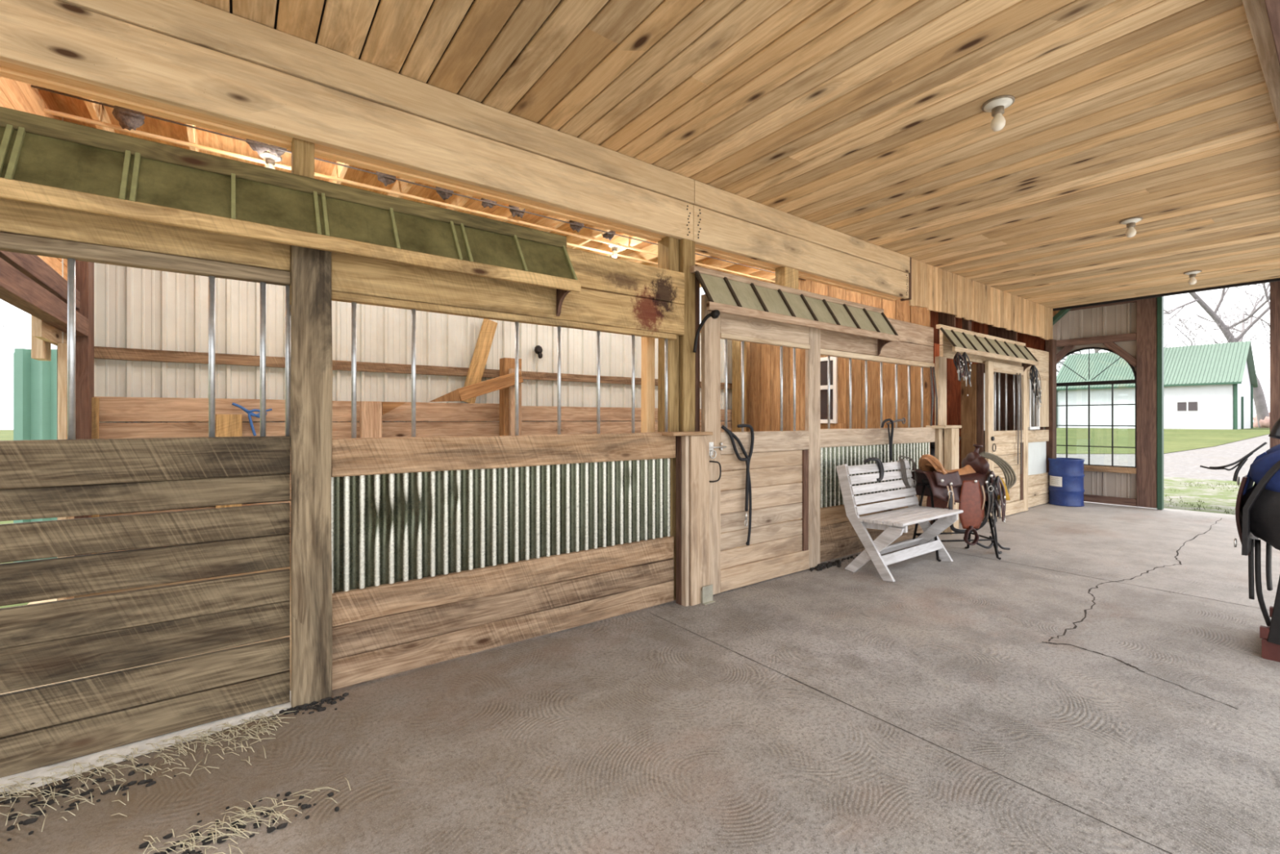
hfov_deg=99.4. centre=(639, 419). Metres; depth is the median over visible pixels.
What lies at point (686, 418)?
timber post
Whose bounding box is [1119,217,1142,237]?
ceiling lamp
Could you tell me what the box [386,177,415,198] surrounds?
rafter
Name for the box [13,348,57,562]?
metal panel
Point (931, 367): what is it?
strap
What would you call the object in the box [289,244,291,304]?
board
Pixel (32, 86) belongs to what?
cable
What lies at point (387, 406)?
wood gusset
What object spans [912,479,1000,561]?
stand
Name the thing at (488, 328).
diagonal brace
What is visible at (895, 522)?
garden bench
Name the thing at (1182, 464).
ground
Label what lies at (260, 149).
nest
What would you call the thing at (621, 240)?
rafter
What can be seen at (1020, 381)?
wall
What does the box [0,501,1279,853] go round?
floor
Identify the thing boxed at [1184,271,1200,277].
socket
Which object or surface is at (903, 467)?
bridle
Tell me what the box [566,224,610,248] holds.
rafter
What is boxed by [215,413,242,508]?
post
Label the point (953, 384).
wall
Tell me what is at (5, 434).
ground
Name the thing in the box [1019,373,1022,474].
strap
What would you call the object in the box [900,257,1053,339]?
wall
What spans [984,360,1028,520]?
door
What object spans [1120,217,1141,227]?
socket
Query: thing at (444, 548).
stall
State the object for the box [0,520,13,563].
ground
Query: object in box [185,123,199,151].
rafter
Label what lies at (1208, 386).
shed
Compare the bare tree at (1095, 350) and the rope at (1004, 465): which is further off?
the bare tree at (1095, 350)
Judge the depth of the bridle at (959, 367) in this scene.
6.23 m
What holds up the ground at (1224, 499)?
on the ground at (1182, 464)
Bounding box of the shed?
[1056,340,1257,429]
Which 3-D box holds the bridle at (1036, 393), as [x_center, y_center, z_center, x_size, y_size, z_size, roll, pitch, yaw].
[5.938,-0.467,8.108,0.132,0.614,0.101,0,0,-37]
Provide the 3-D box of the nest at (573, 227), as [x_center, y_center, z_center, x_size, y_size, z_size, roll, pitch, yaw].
[-0.677,-2.126,5.867,0.172,0.182,0.172,0,0,-37]
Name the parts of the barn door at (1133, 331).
arch rail, rail, window sill, rail, frame post, edge trim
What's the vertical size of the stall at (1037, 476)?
2.437 m
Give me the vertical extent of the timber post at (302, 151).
2.900 m
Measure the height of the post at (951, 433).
1.285 m
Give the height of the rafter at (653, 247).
0.180 m
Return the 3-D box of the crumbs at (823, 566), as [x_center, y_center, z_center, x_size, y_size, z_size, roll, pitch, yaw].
[2.462,1.335,5.552,2.372,0.043,0.153,0,0,-38]
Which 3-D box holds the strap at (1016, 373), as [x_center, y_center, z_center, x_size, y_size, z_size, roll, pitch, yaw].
[5.392,-0.020,7.749,0.036,1.300,0.023,0,0,-37]
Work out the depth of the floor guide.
4.00 m
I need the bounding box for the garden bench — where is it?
[835,458,963,582]
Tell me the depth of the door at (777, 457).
4.51 m
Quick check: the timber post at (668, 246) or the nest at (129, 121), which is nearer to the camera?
the nest at (129, 121)
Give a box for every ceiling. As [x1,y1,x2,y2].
[48,88,739,270]
[195,0,1279,308]
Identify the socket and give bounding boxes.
[259,152,280,165]
[608,244,620,250]
[983,97,1013,116]
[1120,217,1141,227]
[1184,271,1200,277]
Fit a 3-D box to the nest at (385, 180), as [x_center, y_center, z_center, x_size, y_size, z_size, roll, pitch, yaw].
[-2.208,-2.127,4.724,0.162,0.169,0.154,0,0,-3]
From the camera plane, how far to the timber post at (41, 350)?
3.80 m
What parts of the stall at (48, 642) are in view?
rail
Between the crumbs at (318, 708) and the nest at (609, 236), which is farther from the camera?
the nest at (609, 236)
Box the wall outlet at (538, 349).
[534,345,542,358]
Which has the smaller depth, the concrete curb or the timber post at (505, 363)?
the concrete curb
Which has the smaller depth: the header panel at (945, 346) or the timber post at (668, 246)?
the timber post at (668, 246)
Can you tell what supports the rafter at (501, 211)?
attached to the ceiling at (66, 104)
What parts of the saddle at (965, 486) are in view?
seat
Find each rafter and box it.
[82,97,115,133]
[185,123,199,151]
[328,161,349,184]
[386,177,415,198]
[439,191,472,211]
[486,203,524,222]
[528,214,569,232]
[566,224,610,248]
[587,233,647,256]
[617,242,657,263]
[646,251,711,267]
[695,257,738,270]
[699,262,764,287]
[742,269,775,281]
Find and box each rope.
[231,402,271,435]
[720,423,754,545]
[979,451,1016,493]
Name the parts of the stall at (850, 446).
rail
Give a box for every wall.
[0,76,93,600]
[93,262,732,557]
[746,277,930,502]
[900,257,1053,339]
[930,321,980,468]
[983,324,1017,478]
[1017,381,1035,430]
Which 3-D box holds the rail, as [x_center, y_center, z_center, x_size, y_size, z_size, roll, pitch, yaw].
[-1.805,-0.383,6.069,1.082,0.387,0.041,0,0,-38]
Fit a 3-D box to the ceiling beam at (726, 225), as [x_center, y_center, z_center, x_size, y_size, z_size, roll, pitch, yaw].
[1.651,-1.590,5.171,3.250,0.461,0.212,0,0,-37]
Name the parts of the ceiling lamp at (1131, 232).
mounting plate, bulb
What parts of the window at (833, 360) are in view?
pane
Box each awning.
[0,106,581,315]
[689,265,899,355]
[936,324,1039,371]
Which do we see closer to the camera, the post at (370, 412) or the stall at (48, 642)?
the stall at (48, 642)
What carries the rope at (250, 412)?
hanging from the wall at (151, 327)
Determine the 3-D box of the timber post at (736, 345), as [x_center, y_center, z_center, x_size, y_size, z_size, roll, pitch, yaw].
[1.641,-0.350,8.973,0.164,3.400,0.180,0,0,-37]
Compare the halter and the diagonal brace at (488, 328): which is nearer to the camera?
the halter
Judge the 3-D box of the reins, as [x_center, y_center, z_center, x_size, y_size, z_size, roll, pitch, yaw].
[3.483,1.126,5.379,0.518,0.454,0.073,0,0,-27]
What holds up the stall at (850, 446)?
on the floor
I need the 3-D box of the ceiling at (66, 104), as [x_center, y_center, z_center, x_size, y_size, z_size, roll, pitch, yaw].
[0.922,-2.280,6.726,11.950,0.020,3.250,0,0,-37]
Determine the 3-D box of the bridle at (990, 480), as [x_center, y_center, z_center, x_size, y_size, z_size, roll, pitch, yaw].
[3.453,0.774,5.300,0.223,0.551,0.095,0,0,-43]
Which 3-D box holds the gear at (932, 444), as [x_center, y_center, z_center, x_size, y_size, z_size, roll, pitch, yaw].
[4.074,0.278,7.397,0.469,0.239,0.469,0,0,-37]
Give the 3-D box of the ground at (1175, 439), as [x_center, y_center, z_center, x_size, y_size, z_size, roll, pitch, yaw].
[31.570,0.889,58.716,79.000,0.561,64.000,0,0,-37]
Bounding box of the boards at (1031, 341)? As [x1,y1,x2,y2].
[930,311,1045,351]
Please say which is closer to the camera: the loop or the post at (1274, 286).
the loop
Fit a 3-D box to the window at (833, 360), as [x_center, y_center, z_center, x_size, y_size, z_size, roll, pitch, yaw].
[2.671,-0.430,7.914,0.045,0.960,0.450,0,0,-37]
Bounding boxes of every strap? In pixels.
[929,366,933,426]
[932,366,937,425]
[1016,373,1018,463]
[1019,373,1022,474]
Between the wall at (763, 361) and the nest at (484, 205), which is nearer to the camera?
the nest at (484, 205)
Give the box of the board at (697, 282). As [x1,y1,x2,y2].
[695,275,699,431]
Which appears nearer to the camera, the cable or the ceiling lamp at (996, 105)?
the ceiling lamp at (996, 105)
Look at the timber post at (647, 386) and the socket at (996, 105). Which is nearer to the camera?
the socket at (996, 105)
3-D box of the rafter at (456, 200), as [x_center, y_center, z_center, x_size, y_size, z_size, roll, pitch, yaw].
[-1.494,-2.180,4.955,0.040,0.180,3.120,0,0,-37]
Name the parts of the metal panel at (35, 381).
edge trim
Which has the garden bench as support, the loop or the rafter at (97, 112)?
the loop
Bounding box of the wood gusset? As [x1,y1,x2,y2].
[382,401,405,414]
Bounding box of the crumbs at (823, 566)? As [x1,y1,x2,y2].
[809,555,857,571]
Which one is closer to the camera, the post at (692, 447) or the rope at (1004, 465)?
the post at (692, 447)
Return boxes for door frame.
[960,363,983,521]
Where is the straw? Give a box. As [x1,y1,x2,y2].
[0,707,351,853]
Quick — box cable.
[31,84,805,280]
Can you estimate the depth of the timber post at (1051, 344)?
8.77 m
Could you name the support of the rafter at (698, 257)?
attached to the ceiling at (66, 104)
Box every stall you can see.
[0,198,291,777]
[331,247,684,689]
[820,317,934,561]
[1026,346,1048,507]
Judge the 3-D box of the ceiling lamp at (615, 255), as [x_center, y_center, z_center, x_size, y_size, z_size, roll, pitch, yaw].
[-0.303,-2.013,6.500,0.160,0.158,0.160,0,0,-37]
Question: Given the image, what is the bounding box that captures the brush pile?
[1253,412,1270,427]
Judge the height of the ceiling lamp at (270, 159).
0.158 m
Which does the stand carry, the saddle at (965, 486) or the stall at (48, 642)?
the saddle at (965, 486)
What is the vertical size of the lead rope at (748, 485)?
0.972 m
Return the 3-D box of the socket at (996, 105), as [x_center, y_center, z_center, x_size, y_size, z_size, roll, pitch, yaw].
[2.058,-1.786,3.121,0.139,0.064,0.139,0,0,-37]
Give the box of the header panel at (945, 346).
[939,329,1022,366]
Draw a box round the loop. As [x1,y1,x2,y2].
[862,457,884,481]
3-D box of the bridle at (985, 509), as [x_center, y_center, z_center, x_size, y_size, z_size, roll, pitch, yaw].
[3.486,0.798,5.417,0.223,0.640,0.112,0,0,-37]
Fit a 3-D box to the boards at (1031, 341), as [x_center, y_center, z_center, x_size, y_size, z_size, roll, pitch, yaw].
[5.054,-1.600,7.996,3.685,1.100,0.480,0,0,-37]
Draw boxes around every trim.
[1044,308,1071,429]
[1053,277,1279,311]
[1241,0,1279,130]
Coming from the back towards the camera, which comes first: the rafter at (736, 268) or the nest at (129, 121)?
the rafter at (736, 268)
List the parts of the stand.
leg, leg, leg, leg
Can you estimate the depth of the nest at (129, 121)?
3.77 m
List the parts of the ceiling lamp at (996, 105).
bulb, mounting plate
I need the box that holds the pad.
[995,475,1010,500]
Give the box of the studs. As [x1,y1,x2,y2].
[937,311,971,363]
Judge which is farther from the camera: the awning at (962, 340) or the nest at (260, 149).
the awning at (962, 340)
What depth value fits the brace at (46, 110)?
4.87 m
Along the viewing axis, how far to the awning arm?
4.02 m
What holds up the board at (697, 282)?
on the post at (692, 447)
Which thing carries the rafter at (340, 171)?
attached to the ceiling at (66, 104)
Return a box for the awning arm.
[693,309,719,352]
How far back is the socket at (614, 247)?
6.47 m
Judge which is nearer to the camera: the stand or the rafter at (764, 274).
the stand
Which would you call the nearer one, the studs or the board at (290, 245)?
the board at (290, 245)
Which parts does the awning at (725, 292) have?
panel, panel, panel, panel, panel, panel, panel, panel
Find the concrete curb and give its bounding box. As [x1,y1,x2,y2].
[0,690,291,796]
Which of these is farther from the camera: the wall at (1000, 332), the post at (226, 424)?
the wall at (1000, 332)
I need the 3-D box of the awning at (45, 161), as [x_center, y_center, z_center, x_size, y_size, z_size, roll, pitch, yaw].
[-1.806,-0.903,2.341,3.463,0.506,0.208,0,0,-37]
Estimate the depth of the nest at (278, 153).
4.16 m
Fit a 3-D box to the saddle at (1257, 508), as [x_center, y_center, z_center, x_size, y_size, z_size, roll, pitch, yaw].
[3.678,0.565,3.031,0.594,1.237,0.737,0,0,-37]
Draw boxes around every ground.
[0,429,13,440]
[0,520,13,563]
[0,602,29,608]
[1056,426,1270,453]
[1056,434,1270,482]
[1164,476,1254,515]
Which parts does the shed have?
corner trim, pane, pane, corner trim, door frame, corner trim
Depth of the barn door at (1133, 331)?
8.41 m
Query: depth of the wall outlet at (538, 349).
6.97 m
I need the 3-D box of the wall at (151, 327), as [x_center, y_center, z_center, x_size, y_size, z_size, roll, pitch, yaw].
[0.079,-0.075,8.040,11.720,2.854,0.144,0,0,-37]
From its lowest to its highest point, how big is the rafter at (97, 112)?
0.180 m
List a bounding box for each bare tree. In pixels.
[1056,296,1176,372]
[1095,282,1270,427]
[1256,327,1270,354]
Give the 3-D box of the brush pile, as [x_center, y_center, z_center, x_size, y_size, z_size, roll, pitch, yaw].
[51.822,0.129,43.154,9.205,1.699,4.400,0,0,-37]
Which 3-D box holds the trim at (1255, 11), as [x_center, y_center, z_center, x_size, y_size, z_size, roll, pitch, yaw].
[2.932,-1.812,2.549,13.750,0.055,0.065,0,0,-37]
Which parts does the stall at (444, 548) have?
rail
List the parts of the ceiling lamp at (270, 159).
mounting plate, bulb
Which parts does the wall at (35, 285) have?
corner post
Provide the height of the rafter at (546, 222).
0.180 m
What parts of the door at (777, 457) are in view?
handle, rail, rail, rail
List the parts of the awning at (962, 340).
panel, panel, panel, panel, panel, panel, panel, panel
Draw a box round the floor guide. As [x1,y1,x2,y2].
[700,584,715,604]
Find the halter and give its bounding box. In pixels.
[880,417,906,460]
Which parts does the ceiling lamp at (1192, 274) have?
bulb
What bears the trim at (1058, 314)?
on the floor
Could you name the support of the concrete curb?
on the floor
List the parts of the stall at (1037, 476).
opening frame, rail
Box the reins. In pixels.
[976,523,1010,553]
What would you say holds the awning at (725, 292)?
attached to the timber post at (686, 418)
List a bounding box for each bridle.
[898,455,917,489]
[953,351,965,381]
[960,351,971,395]
[984,469,996,533]
[985,471,999,527]
[992,475,1005,523]
[1029,364,1039,396]
[1033,368,1041,408]
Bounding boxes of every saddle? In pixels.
[911,444,999,545]
[1200,417,1279,626]
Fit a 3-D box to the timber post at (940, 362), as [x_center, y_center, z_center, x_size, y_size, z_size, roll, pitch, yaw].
[3.589,0.300,6.478,0.203,2.100,0.050,0,0,-37]
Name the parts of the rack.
leg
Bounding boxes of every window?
[820,356,837,423]
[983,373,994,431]
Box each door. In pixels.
[701,293,820,595]
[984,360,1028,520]
[1035,296,1164,509]
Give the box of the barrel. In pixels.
[1048,457,1084,506]
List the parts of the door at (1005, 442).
rail, rail, rail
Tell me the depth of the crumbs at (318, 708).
1.92 m
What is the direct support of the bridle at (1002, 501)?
hanging from the saddle at (965, 486)
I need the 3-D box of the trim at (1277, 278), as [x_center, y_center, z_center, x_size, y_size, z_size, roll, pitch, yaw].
[7.701,-1.945,7.689,0.050,0.310,3.050,0,0,-37]
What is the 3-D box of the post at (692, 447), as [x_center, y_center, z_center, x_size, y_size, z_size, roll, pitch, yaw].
[0.322,0.719,4.006,0.385,1.262,0.220,0,0,-37]
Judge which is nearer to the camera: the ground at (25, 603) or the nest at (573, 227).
the ground at (25, 603)
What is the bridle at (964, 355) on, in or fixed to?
hanging from the awning at (962, 340)
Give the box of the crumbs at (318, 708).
[0,692,348,853]
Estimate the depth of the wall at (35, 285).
3.72 m
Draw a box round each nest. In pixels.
[111,105,145,130]
[246,138,268,154]
[264,143,287,157]
[376,171,396,186]
[435,186,453,199]
[480,197,497,208]
[508,204,524,217]
[568,220,584,232]
[602,230,615,240]
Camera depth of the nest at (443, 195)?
4.97 m
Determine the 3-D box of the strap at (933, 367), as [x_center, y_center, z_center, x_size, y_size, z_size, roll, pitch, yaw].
[3.455,-0.275,6.358,0.061,0.692,0.042,0,0,19]
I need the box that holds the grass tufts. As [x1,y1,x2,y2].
[1164,481,1253,514]
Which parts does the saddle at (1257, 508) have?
blue panel, seat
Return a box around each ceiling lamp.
[257,151,282,168]
[608,243,620,257]
[982,94,1014,131]
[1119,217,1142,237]
[1183,270,1201,284]
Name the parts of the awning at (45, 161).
panel, panel, panel, panel, panel, panel, panel, panel, panel, panel, panel, panel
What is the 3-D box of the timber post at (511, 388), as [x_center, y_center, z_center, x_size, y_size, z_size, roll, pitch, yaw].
[-1.473,0.375,6.410,0.144,1.950,0.060,0,0,-37]
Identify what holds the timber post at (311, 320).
on the floor
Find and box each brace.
[44,108,775,283]
[462,318,497,403]
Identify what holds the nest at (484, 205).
attached to the cable
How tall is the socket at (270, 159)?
0.064 m
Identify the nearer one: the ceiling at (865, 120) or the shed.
the ceiling at (865, 120)
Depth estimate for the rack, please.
3.04 m
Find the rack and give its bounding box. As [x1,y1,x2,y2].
[1259,575,1279,662]
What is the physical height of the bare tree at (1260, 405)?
24.260 m
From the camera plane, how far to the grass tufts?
9.09 m
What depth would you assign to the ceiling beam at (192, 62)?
2.64 m
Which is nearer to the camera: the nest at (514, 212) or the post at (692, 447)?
the post at (692, 447)
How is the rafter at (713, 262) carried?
attached to the ceiling at (66, 104)
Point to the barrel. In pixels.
(1066, 475)
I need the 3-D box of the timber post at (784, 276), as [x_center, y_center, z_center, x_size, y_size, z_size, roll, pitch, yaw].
[1.333,-1.160,4.928,0.191,0.420,0.120,0,0,-37]
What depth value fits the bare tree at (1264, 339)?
45.81 m
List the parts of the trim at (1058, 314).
corner trim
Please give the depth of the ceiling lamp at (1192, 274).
6.66 m
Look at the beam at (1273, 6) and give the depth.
2.25 m
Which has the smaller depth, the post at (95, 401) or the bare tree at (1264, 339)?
the post at (95, 401)
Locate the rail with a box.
[430,370,523,401]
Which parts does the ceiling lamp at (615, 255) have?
bulb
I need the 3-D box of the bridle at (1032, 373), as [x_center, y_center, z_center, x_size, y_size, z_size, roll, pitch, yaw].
[5.825,-0.580,8.023,0.184,0.498,0.094,0,0,-37]
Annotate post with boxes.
[31,315,51,360]
[91,397,99,554]
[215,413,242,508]
[290,244,332,707]
[291,137,314,178]
[359,400,382,437]
[499,357,521,435]
[508,368,521,435]
[640,336,654,432]
[653,431,712,606]
[657,235,679,599]
[678,238,695,431]
[732,340,746,489]
[775,266,798,288]
[925,425,961,534]
[934,355,946,532]
[1045,338,1056,493]
[1270,280,1279,448]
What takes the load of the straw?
on the floor
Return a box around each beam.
[0,0,694,242]
[693,179,910,301]
[1264,0,1279,65]
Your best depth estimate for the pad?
5.30 m

